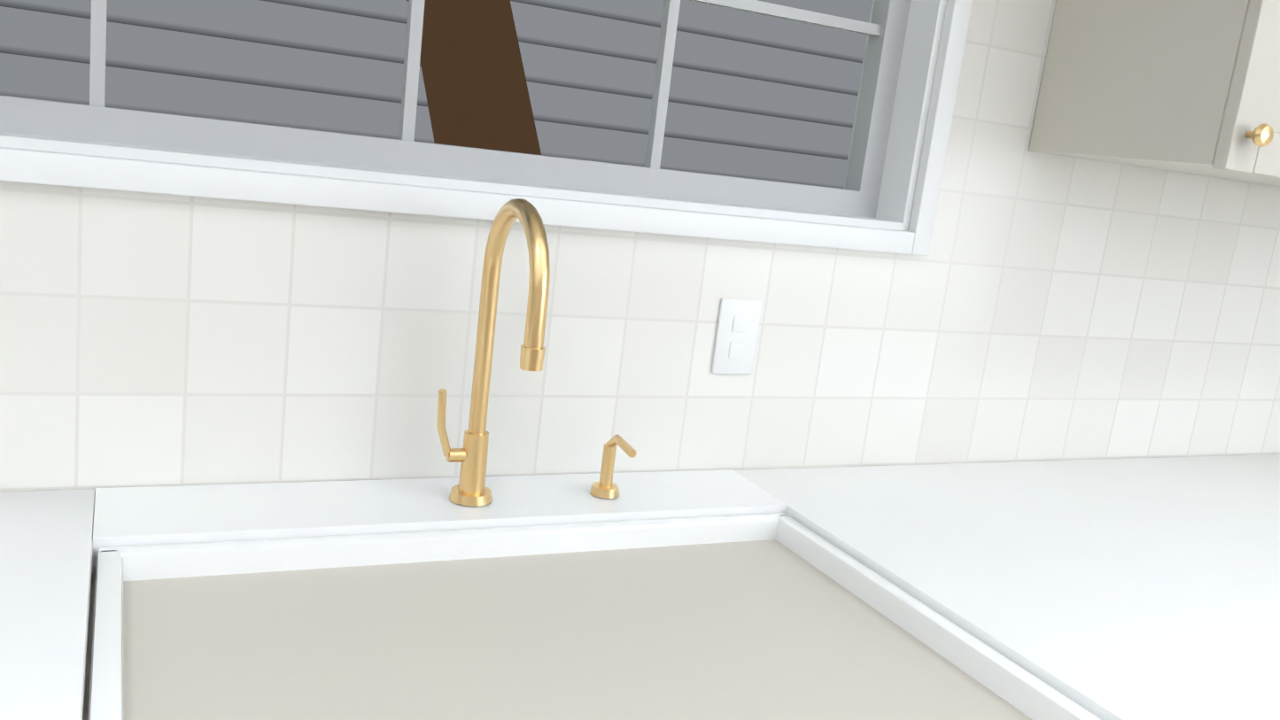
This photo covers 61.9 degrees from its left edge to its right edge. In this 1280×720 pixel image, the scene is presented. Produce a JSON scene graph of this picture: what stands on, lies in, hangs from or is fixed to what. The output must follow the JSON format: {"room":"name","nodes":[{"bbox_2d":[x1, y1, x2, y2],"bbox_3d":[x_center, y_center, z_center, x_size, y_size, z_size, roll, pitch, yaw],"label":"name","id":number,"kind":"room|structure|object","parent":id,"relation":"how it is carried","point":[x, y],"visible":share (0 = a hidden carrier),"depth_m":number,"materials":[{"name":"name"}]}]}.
{"room":"kitchen","nodes":[
{"label":"kitchen","id":0,"kind":"room"},
{"bbox_3d":[-0.753,1.659,-1.260,9.770,0.120,5.450,1,13,-26],"label":"floor","id":1,"kind":"structure","parent":0,"visible":0},
{"bbox_2d":[88,524,1066,719],"bbox_3d":[-0.106,0.735,1.150,1.001,0.880,0.934,1,13,-26],"label":"sink","id":2,"kind":"object","parent":1,"relation":"on","point":[727,622],"depth_m":1.11,"materials":[{"name":"beige ceramic"}]},
{"bbox_2d":[0,453,1279,719],"bbox_3d":[0.328,0.294,1.255,5.244,0.040,0.918,1,13,-26],"label":"countertop","id":3,"kind":"structure","parent":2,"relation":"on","point":[1130,588],"depth_m":1.32,"materials":[{"name":"white stone"}]},
{"bbox_2d":[436,198,636,506],"bbox_3d":[-0.095,0.007,1.308,0.270,0.396,0.212,1,13,-26],"label":"brass faucet","id":4,"kind":"object","parent":3,"relation":"on","point":[470,489],"visible":0.98,"depth_m":1.32,"materials":[{"name":"gold metal"}]},
{"bbox_2d":[779,520,1080,719],"bbox_3d":[0.648,0.752,1.521,0.821,0.880,0.934,1,13,-26],"label":"base cabinet","id":5,"kind":"object","parent":1,"relation":"on","point":[882,592],"depth_m":1.19,"materials":[{"name":"beige"}]},
{"bbox_3d":[-1.627,-0.270,0.786,9.530,2.620,0.160,1,13,-26],"label":"wall","id":6,"kind":"structure","parent":0,"visible":0},
{"bbox_2d":[0,0,972,255],"bbox_3d":[-0.260,-0.656,1.332,1.640,0.930,0.190,1,13,-26],"label":"kitchen window","id":7,"kind":"structure","parent":6,"relation":"in","point":[875,195],"depth_m":1.46,"materials":[{"name":"white paint"}]},
{"bbox_2d":[0,0,1279,492],"bbox_3d":[0.199,-0.211,1.591,5.220,2.620,0.010,1,13,-26],"label":"wall tiles","id":8,"kind":"structure","parent":6,"relation":"attached to","point":[1035,306],"depth_m":1.56,"materials":[{"name":"white tile"}]},
{"bbox_2d":[711,298,761,373],"bbox_3d":[0.146,-0.035,1.601,0.070,0.114,0.008,1,13,-26],"label":"electrical outlet","id":9,"kind":"object","parent":8,"relation":"attached to","point":[736,337],"visible":1,"depth_m":1.60,"materials":[{"name":"white plastic"}]},
{"bbox_2d":[1028,0,1279,186],"bbox_3d":[1.019,-0.852,1.609,0.522,1.135,0.358,1,13,-26],"label":"upper cabinet","id":10,"kind":"object","parent":6,"relation":"attached to","point":[1192,87],"visible":1,"depth_m":1.52,"materials":[{"name":"beige wood"}]},
{"label":"outside","id":11,"kind":"structure","parent":0,"visible":0},
{"bbox_2d":[0,0,872,188],"bbox_3d":[-12.040,-7.491,-2.600,77.570,16.458,75.000,1,13,-26],"label":"scenery","id":12,"kind":"structure","parent":11,"point":[756,96],"depth_m":4.38,"materials":[{"name":"grey"}]}
]}

